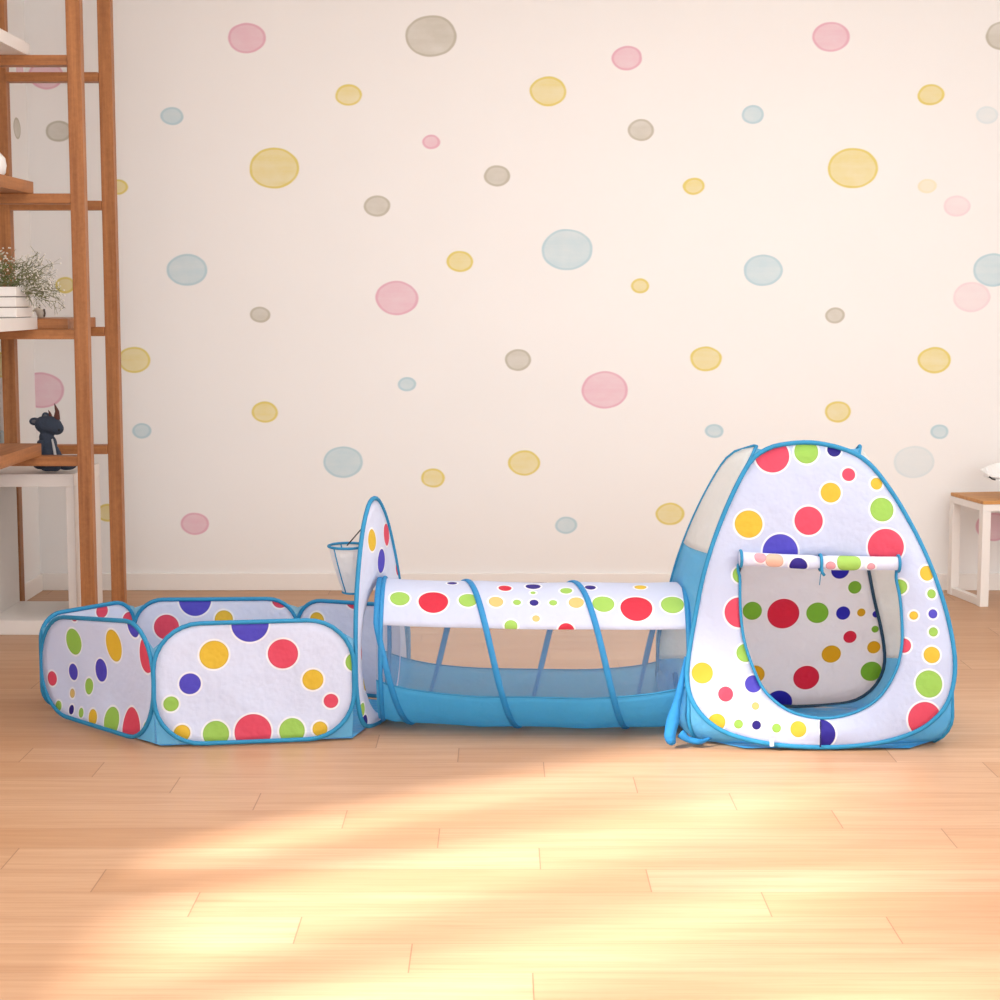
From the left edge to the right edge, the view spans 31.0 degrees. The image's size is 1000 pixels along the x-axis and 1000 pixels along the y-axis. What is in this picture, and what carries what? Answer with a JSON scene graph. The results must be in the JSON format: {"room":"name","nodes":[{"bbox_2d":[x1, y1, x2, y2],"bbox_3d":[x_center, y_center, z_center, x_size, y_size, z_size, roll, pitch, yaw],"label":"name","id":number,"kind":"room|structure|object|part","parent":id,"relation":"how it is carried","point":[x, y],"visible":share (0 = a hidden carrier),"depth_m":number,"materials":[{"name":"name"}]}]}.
{"room":"children's playroom","nodes":[
{"label":"children's playroom","id":0,"kind":"room"},
{"bbox_2d":[0,0,39,581],"bbox_3d":[-1.929,-0.487,2.602,0.100,2.780,9.280,0,6,0],"label":"wall","id":1,"kind":"structure","parent":0,"point":[15,8],"depth_m":7.11,"materials":[{"name":"paint"}]},
{"bbox_2d":[25,573,42,600],"bbox_3d":[-1.873,0.859,2.755,0.012,0.070,9.280,0,6,0],"label":"baseboard","id":2,"kind":"structure","parent":1,"relation":"attached to","point":[34,586],"depth_m":7.22,"materials":[{"name":"paint"}]},
{"bbox_2d":[0,590,999,999],"bbox_3d":[0.510,0.943,2.765,4.979,0.100,9.480,0,6,0],"label":"floor","id":3,"kind":"structure","parent":0,"point":[391,860],"depth_m":3.84,"materials":[{"name":"brown wood"}]},
{"bbox_2d":[0,463,102,634],"bbox_3d":[-1.682,0.171,6.566,0.366,0.575,0.415,0,6,0],"label":"base cabinet","id":4,"kind":"object","parent":3,"relation":"on","point":[17,617],"visible":0.7,"depth_m":6.53,"materials":[{"name":"white paint"}]},
{"bbox_3d":[-1.839,0.168,6.565,0.052,0.477,0.411,0,6,0],"label":"panel","id":5,"kind":"part","parent":4,"relation":"part of","materials":[{"name":"white paint"}]},
{"bbox_3d":[-1.682,-0.092,6.536,0.366,0.046,0.415,0,6,0],"label":"panel","id":6,"kind":"part","parent":4,"relation":"part of","materials":[{"name":"white paint"}]},
{"bbox_3d":[-1.682,0.430,6.595,0.366,0.052,0.411,0,6,0],"label":"panel","id":7,"kind":"part","parent":4,"relation":"part of","materials":[{"name":"white paint"}]},
{"bbox_2d":[29,403,75,471],"bbox_3d":[-1.591,-0.223,6.384,0.153,0.240,0.093,2,7,13],"label":"figurine","id":8,"kind":"object","parent":4,"relation":"on","point":[48,426],"visible":0.73,"depth_m":6.37,"materials":[{"name":"black fabric"}]},
{"bbox_3d":[-1.514,0.168,6.565,0.030,0.477,0.411,0,6,0],"label":"panel","id":9,"kind":"part","parent":4,"relation":"part of","materials":[{"name":"white paint"}]},
{"bbox_2d":[0,0,126,605],"bbox_3d":[-1.643,-0.753,5.727,0.441,2.600,1.999,0,6,0],"label":"ladder shelf","id":10,"kind":"object","parent":3,"relation":"on","point":[16,194],"visible":0.86,"depth_m":6.56,"materials":[{"name":"brown wood"}]},
{"bbox_2d":[0,153,6,174],"bbox_3d":[-1.698,-1.133,6.051,0.076,0.104,0.076,0,6,0],"label":"vase","id":11,"kind":"object","parent":10,"relation":"on","point":[3,165],"visible":0.82,"depth_m":6.04,"materials":[{"name":"white ceramic"}]},
{"bbox_3d":[-1.834,-0.863,6.695,0.049,2.600,0.049,0,6,0],"label":"post","id":12,"kind":"part","parent":10,"relation":"part of","materials":[{"name":"brown wood"}]},
{"bbox_2d":[0,245,65,317],"bbox_3d":[-1.679,-0.738,6.075,0.409,0.243,0.304,0,6,0],"label":"potted plant","id":13,"kind":"object","parent":10,"relation":"on","point":[15,302],"visible":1,"depth_m":6.06,"materials":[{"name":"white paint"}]},
{"bbox_2d":[32,305,45,317],"bbox_3d":[-1.626,-0.665,6.350,0.051,0.047,0.025,0,6,0],"label":"bird figurine","id":14,"kind":"object","parent":10,"relation":"on","point":[40,313],"visible":0.98,"depth_m":6.34,"materials":[{"name":"ceramic"}]},
{"bbox_3d":[-1.446,-0.808,6.208,0.049,2.600,0.049,0,6,0],"label":"post","id":15,"kind":"part","parent":10,"relation":"part of","materials":[{"name":"brown wood"}]},
{"bbox_3d":[-1.446,-0.863,6.695,0.049,2.600,0.049,0,6,0],"label":"post","id":16,"kind":"part","parent":10,"relation":"part of","materials":[{"name":"brown wood"}]},
{"bbox_2d":[39,496,410,745],"bbox_3d":[-0.795,0.305,5.090,1.062,0.638,0.692,0,6,0],"label":"pit","id":17,"kind":"object","parent":3,"relation":"on","point":[200,671],"visible":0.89,"depth_m":4.85,"materials":[{"name":"fabric"}]},
{"bbox_3d":[-1.209,0.453,5.304,0.010,0.279,0.328,6,9,41],"label":"panel","id":18,"kind":"part","parent":17,"relation":"part of","materials":[{"name":"fabric"}]},
{"bbox_3d":[-1.113,0.470,4.982,0.020,0.319,0.578,-6,9,-44],"label":"panel","id":19,"kind":"part","parent":17,"relation":"part of","materials":[{"name":"fabric"}]},
{"bbox_3d":[-0.857,0.438,5.434,0.491,0.280,0.009,0,7,-2],"label":"panel","id":20,"kind":"part","parent":17,"relation":"part of","materials":[{"name":"fabric"}]},
{"bbox_3d":[-0.656,0.486,4.816,0.531,0.325,0.010,-1,7,-9],"label":"panel","id":21,"kind":"part","parent":17,"relation":"part of","materials":[{"name":"fabric"}]},
{"bbox_3d":[-0.442,0.445,5.383,0.363,0.278,0.009,2,7,20],"label":"panel","id":22,"kind":"part","parent":17,"relation":"part of","materials":[{"name":"fabric"}]},
{"bbox_3d":[-0.339,0.307,5.076,0.036,0.626,0.480,2,7,14],"label":"hoop panel","id":23,"kind":"part","parent":17,"relation":"part of","materials":[{"name":"fabric"}]},
{"bbox_2d":[373,576,690,728],"bbox_3d":[0.085,0.423,5.040,0.859,0.413,0.482,0,6,0],"label":"tunnel","id":24,"kind":"object","parent":3,"relation":"on","point":[625,697],"visible":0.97,"depth_m":4.90,"materials":[{"name":"fabric"}]},
{"bbox_2d":[655,440,956,748],"bbox_3d":[0.833,0.234,4.956,0.794,0.811,0.500,0,6,0],"label":"tent","id":25,"kind":"object","parent":3,"relation":"on","point":[820,617],"visible":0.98,"depth_m":4.82,"materials":[{"name":"fabric"}]},
{"bbox_3d":[0.497,0.381,4.987,0.083,0.504,0.428,-1,7,-11],"label":"panel","id":26,"kind":"part","parent":25,"relation":"part of","materials":[{"name":"blue fabric"}]},
{"bbox_3d":[0.862,0.223,5.115,0.496,0.780,0.168,0,6,0],"label":"panel","id":27,"kind":"part","parent":25,"relation":"part of","materials":[{"name":"fabric"}]},
{"bbox_2d":[947,492,999,606],"bbox_3d":[2.055,0.188,7.136,0.450,0.412,0.319,-1,7,-9],"label":"side table","id":28,"kind":"object","parent":3,"relation":"on","point":[986,502],"visible":1,"depth_m":7.05,"materials":[{"name":"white wood"}]},
{"bbox_3d":[1.828,0.195,7.246,0.034,0.372,0.034,-1,7,-9],"label":"leg","id":29,"kind":"part","parent":28,"relation":"part of","materials":[{"name":"white paint"}]},
{"bbox_3d":[1.850,0.381,7.125,0.026,0.030,0.251,-1,7,-9],"label":"foot rail","id":30,"kind":"part","parent":28,"relation":"part of","materials":[{"name":"white paint"}]},
{"bbox_3d":[2.055,0.010,7.116,0.450,0.026,0.319,-1,7,-9],"label":"frame","id":31,"kind":"part","parent":28,"relation":"part of","materials":[{"name":"white paint"}]},
{"bbox_3d":[1.872,0.227,6.966,0.034,0.372,0.034,-1,7,-9],"label":"leg","id":32,"kind":"part","parent":28,"relation":"part of","materials":[{"name":"white paint"}]},
{"bbox_2d":[980,463,999,479],"bbox_3d":[2.062,-0.077,7.072,0.320,0.129,0.140,0,6,0],"label":"open magazine","id":33,"kind":"object","parent":28,"relation":"on","point":[993,470],"visible":1,"depth_m":7.07,"materials":[{"name":"white paper"}]},
{"bbox_2d":[24,0,999,572],"bbox_3d":[0.510,-1.018,7.262,4.979,2.780,0.100,0,6,0],"label":"wall","id":34,"kind":"structure","parent":0,"point":[519,279],"depth_m":7.22,"materials":[{"name":"paint"}]},
{"bbox_2d":[43,573,999,589],"bbox_3d":[0.516,0.334,7.359,4.767,0.070,0.012,0,6,0],"label":"baseboard","id":35,"kind":"structure","parent":34,"relation":"attached to","point":[51,581],"depth_m":7.35,"materials":[{"name":"paint"}]}
]}

